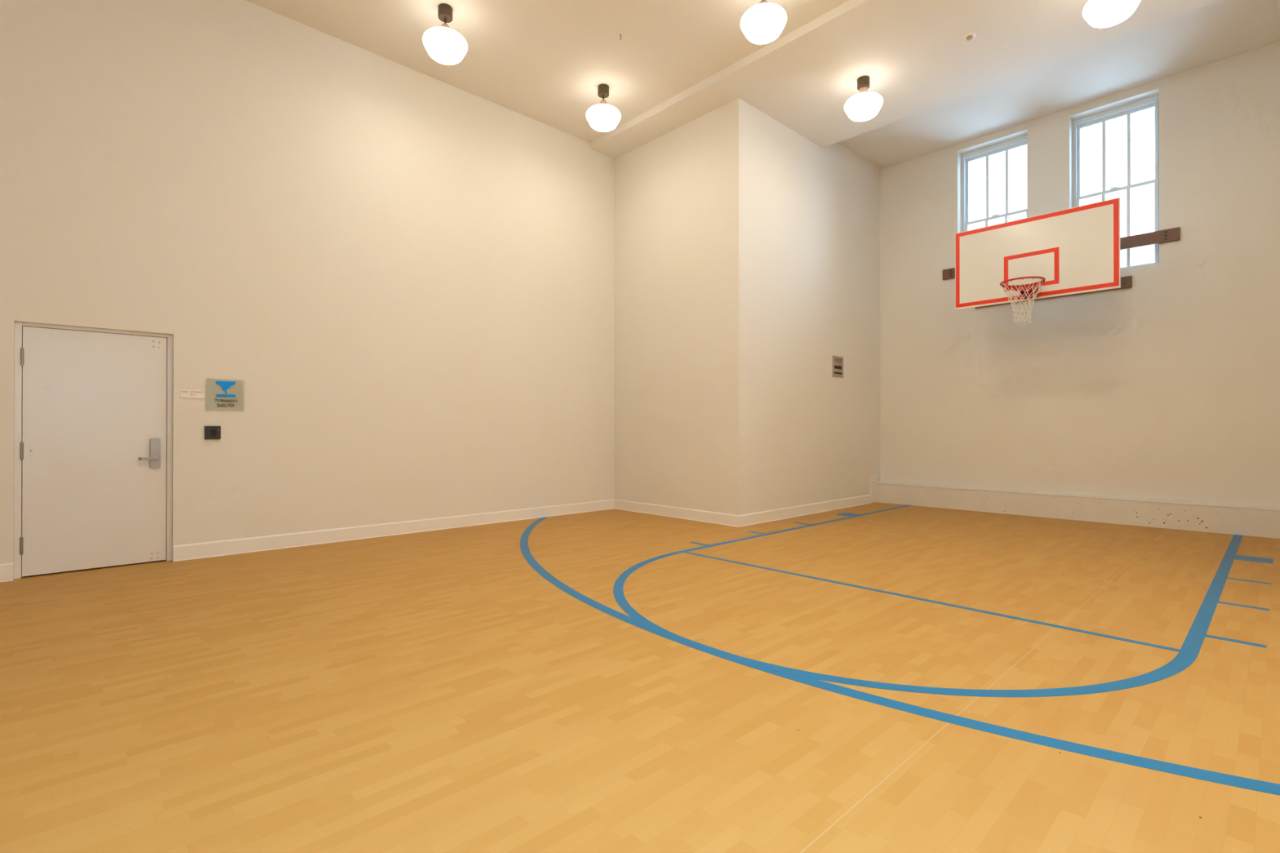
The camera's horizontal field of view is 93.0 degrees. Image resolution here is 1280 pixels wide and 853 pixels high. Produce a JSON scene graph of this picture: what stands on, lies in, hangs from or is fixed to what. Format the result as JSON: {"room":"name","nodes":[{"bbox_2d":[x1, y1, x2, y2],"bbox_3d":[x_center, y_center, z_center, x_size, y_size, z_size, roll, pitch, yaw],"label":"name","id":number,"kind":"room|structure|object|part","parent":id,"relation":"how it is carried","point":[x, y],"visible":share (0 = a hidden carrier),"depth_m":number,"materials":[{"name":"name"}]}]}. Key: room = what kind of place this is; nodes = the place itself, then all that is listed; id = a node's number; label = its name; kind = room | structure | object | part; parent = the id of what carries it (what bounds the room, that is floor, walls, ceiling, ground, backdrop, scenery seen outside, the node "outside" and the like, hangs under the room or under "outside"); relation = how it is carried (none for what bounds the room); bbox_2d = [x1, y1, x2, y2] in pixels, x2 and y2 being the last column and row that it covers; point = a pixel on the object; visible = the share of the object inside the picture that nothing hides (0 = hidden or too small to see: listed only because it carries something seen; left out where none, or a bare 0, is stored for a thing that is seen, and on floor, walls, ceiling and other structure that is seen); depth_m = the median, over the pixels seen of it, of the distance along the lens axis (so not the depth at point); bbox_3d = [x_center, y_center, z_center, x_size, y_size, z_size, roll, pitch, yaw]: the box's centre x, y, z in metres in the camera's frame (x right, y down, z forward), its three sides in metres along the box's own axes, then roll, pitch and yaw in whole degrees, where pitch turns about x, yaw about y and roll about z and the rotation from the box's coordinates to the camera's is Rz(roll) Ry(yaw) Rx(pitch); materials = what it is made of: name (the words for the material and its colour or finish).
{"room":"indoor basketball court","nodes":[
{"label":"indoor basketball court","id":0,"kind":"room"},
{"bbox_2d":[0,0,614,580],"bbox_3d":[-2.731,-1.801,7.759,14.676,6.200,0.400,0,0,-43],"label":"wall","id":1,"kind":"structure","parent":0,"point":[405,275],"depth_m":6.61,"materials":[{"name":"paint"}]},
{"bbox_2d":[0,562,13,582],"bbox_3d":[-6.583,1.210,3.819,3.680,0.148,0.021,0,0,-43],"label":"baseboard","id":2,"kind":"structure","parent":1,"relation":"attached to","point":[6,569],"depth_m":5.05,"materials":[{"name":"paint"}]},
{"bbox_2d":[13,321,173,579],"bbox_3d":[-4.915,0.202,5.516,1.066,2.178,0.190,0,0,-43],"label":"door","id":3,"kind":"structure","parent":1,"relation":"in","point":[93,425],"depth_m":5.46,"materials":[{"name":"paint"}]},
{"bbox_3d":[-4.614,0.301,5.703,0.147,0.032,0.048,0,0,-43],"label":"lever handle","id":4,"kind":"part","parent":3,"relation":"part of","materials":[{"name":"silver metal"}]},
{"bbox_3d":[-4.599,0.253,5.765,0.078,0.288,0.024,0,0,-43],"label":"lock plate","id":5,"kind":"part","parent":3,"relation":"part of","materials":[{"name":"silver metal"}]},
{"bbox_2d":[180,389,204,398],"bbox_3d":[-4.368,-0.319,5.927,0.189,0.083,0.007,0,0,-43],"label":"room sign","id":6,"kind":"object","parent":1,"relation":"attached to","point":[187,393],"visible":1,"depth_m":5.92,"materials":[{"name":"white plastic"}]},
{"bbox_2d":[204,426,221,439],"bbox_3d":[-4.244,0.061,6.035,0.132,0.131,0.028,0,0,-43],"label":"card reader","id":7,"kind":"object","parent":1,"relation":"attached to","point":[210,432],"visible":1,"depth_m":6.02,"materials":[{"name":"black plastic"}]},
{"bbox_2d":[205,377,241,407],"bbox_3d":[-4.170,-0.317,6.111,0.324,0.316,0.013,0,0,-43],"label":"sign","id":8,"kind":"object","parent":1,"relation":"attached to","point":[224,385],"visible":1,"depth_m":6.11,"materials":[{"name":"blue plastic"}]},
{"bbox_2d":[173,499,614,561],"bbox_3d":[-2.434,1.225,7.739,5.596,0.148,0.021,0,0,-43],"label":"baseboard","id":9,"kind":"structure","parent":1,"relation":"attached to","point":[222,548],"depth_m":7.04,"materials":[{"name":"paint"}]},
{"bbox_2d":[0,502,1279,852],"bbox_3d":[0.884,1.343,3.819,14.936,0.122,11.077,0,0,-43],"label":"floor","id":10,"kind":"structure","parent":0,"point":[873,677],"depth_m":2.92,"materials":[{"name":"brown wood"}]},
{"bbox_2d":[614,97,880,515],"bbox_3d":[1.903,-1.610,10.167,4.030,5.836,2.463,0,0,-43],"label":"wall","id":11,"kind":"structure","parent":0,"point":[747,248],"depth_m":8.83,"materials":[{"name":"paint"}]},
{"bbox_2d":[614,499,739,527],"bbox_3d":[0.441,1.229,8.755,0.021,0.148,2.463,0,0,-43],"label":"baseboard","id":12,"kind":"structure","parent":11,"relation":"attached to","point":[727,519],"depth_m":8.61,"materials":[{"name":"paint"}]},
{"bbox_2d":[739,494,871,526],"bbox_3d":[2.616,1.230,9.121,3.644,0.148,0.021,0,0,-43],"label":"baseboard","id":13,"kind":"structure","parent":11,"relation":"attached to","point":[753,518],"depth_m":8.86,"materials":[{"name":"paint"}]},
{"bbox_2d":[832,355,843,377],"bbox_3d":[3.137,-0.949,9.626,0.327,0.330,0.014,0,0,-43],"label":"air vent","id":14,"kind":"object","parent":11,"relation":"in","point":[837,362],"visible":1,"depth_m":9.62,"materials":[{"name":"grey metal"}]},
{"bbox_2d":[870,474,876,502],"bbox_3d":[4.014,1.069,10.446,0.207,0.480,0.016,0,0,-43],"label":"trim","id":15,"kind":"structure","parent":11,"relation":"attached to","point":[873,477],"depth_m":10.44,"materials":[{"name":"paint"}]},
{"bbox_2d":[246,0,1279,168],"bbox_3d":[0.709,-4.628,3.982,14.876,0.675,10.431,0,0,-43],"label":"ceiling","id":16,"kind":"structure","parent":0,"point":[673,63],"depth_m":7.14,"materials":[{"name":"paint"}]},
{"bbox_2d":[422,3,467,64],"bbox_3d":[-2.037,-4.112,6.359,0.454,0.539,0.454,0,0,-43],"label":"globe light","id":17,"kind":"object","parent":16,"relation":"hanging from","point":[445,45],"visible":1,"depth_m":6.26,"materials":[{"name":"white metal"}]},
{"bbox_3d":[-2.037,-3.974,6.358,0.454,0.264,0.454,0,0,-43],"label":"glass globe","id":18,"kind":"part","parent":17,"relation":"part of"},
{"bbox_2d":[586,83,621,131],"bbox_3d":[-0.471,-4.106,7.824,0.454,0.539,0.454,0,0,-43],"label":"globe light","id":19,"kind":"object","parent":16,"relation":"hanging from","point":[602,116],"visible":1,"depth_m":7.72,"materials":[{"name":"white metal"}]},
{"bbox_3d":[-0.471,-3.969,7.824,0.454,0.264,0.454,0,0,-43],"label":"glass globe","id":20,"kind":"part","parent":19,"relation":"part of"},
{"bbox_2d":[740,0,786,44],"bbox_3d":[1.221,-4.113,6.011,0.454,0.539,0.454,0,0,-43],"label":"globe light","id":21,"kind":"object","parent":16,"relation":"hanging from","point":[762,23],"visible":1,"depth_m":5.89,"materials":[{"name":"white glass"}]},
{"bbox_2d":[844,75,883,121],"bbox_3d":[2.748,-4.037,7.474,0.454,0.481,0.454,0,0,-43],"label":"globe light","id":22,"kind":"object","parent":16,"relation":"hanging from","point":[864,105],"visible":1,"depth_m":7.37,"materials":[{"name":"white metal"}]},
{"bbox_3d":[2.748,-3.928,7.474,0.454,0.264,0.454,0,0,-43],"label":"glass globe","id":23,"kind":"part","parent":22,"relation":"part of"},
{"bbox_2d":[963,31,976,40],"bbox_3d":[3.611,-4.269,6.654,0.124,0.062,0.124,0,0,-43],"label":"sprinkler","id":24,"kind":"object","parent":16,"relation":"attached to","point":[969,36],"visible":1,"depth_m":6.63,"materials":[{"name":"paint"}]},
{"bbox_2d":[1082,0,1141,27],"bbox_3d":[4.427,-4.043,5.697,0.454,0.481,0.454,0,0,-43],"label":"globe light","id":25,"kind":"object","parent":16,"relation":"hanging from","point":[1098,13],"visible":1,"depth_m":5.64,"materials":[{"name":"white glass"}]},
{"bbox_2d":[880,40,1279,506],"bbox_3d":[6.039,-1.797,8.972,0.340,6.200,10.381,0,0,-43],"label":"wall","id":26,"kind":"structure","parent":0,"point":[1166,385],"depth_m":8.27,"materials":[{"name":"paint"}]},
{"bbox_2d":[961,134,1027,231],"bbox_3d":[5.606,-3.269,9.551,0.142,2.294,0.972,0,0,-43],"label":"window","id":27,"kind":"structure","parent":26,"relation":"in","point":[1020,141],"depth_m":9.66,"materials":[{"name":"plastic"}]},
{"bbox_3d":[5.595,-2.730,9.539,0.040,1.155,0.912,0,0,-43],"label":"sash","id":28,"kind":"part","parent":27,"relation":"part of","materials":[{"name":"plastic"}]},
{"bbox_2d":[942,197,1180,324],"bbox_3d":[5.275,-2.027,8.218,1.807,1.452,2.892,0,0,-43],"label":"basketball hoop","id":29,"kind":"object","parent":26,"relation":"attached to","point":[1075,251],"visible":1,"depth_m":7.88,"materials":[{"name":"white plastic"}]},
{"bbox_3d":[5.916,-1.935,8.825,0.040,0.155,1.928,0,0,-43],"label":"wall rail","id":30,"kind":"part","parent":29,"relation":"part of","materials":[{"name":"brown wood"}]},
{"bbox_3d":[5.917,-2.466,8.826,0.040,0.162,2.892,0,0,-43],"label":"wall rail","id":31,"kind":"part","parent":29,"relation":"part of","materials":[{"name":"brown wood"}]},
{"bbox_2d":[876,480,1279,538],"bbox_3d":[5.878,1.127,8.745,0.190,0.352,5.048,0,0,-43],"label":"baseboard","id":32,"kind":"structure","parent":26,"relation":"attached to","point":[1259,521],"depth_m":8.25,"materials":[{"name":"paint"}]},
{"bbox_2d":[1072,94,1159,269],"bbox_3d":[6.631,-3.273,8.465,0.142,2.294,0.974,0,0,-43],"label":"window","id":33,"kind":"structure","parent":26,"relation":"in","point":[1148,103],"depth_m":8.39,"materials":[{"name":"plastic"}]},
{"bbox_3d":[6.654,-3.806,8.488,0.040,1.089,0.914,0,0,-43],"label":"sash","id":34,"kind":"part","parent":33,"relation":"part of","materials":[{"name":"plastic"}]},
{"bbox_3d":[6.621,-2.734,8.453,0.040,1.155,0.914,0,0,-43],"label":"sash","id":35,"kind":"part","parent":33,"relation":"part of","materials":[{"name":"plastic"}]}
]}

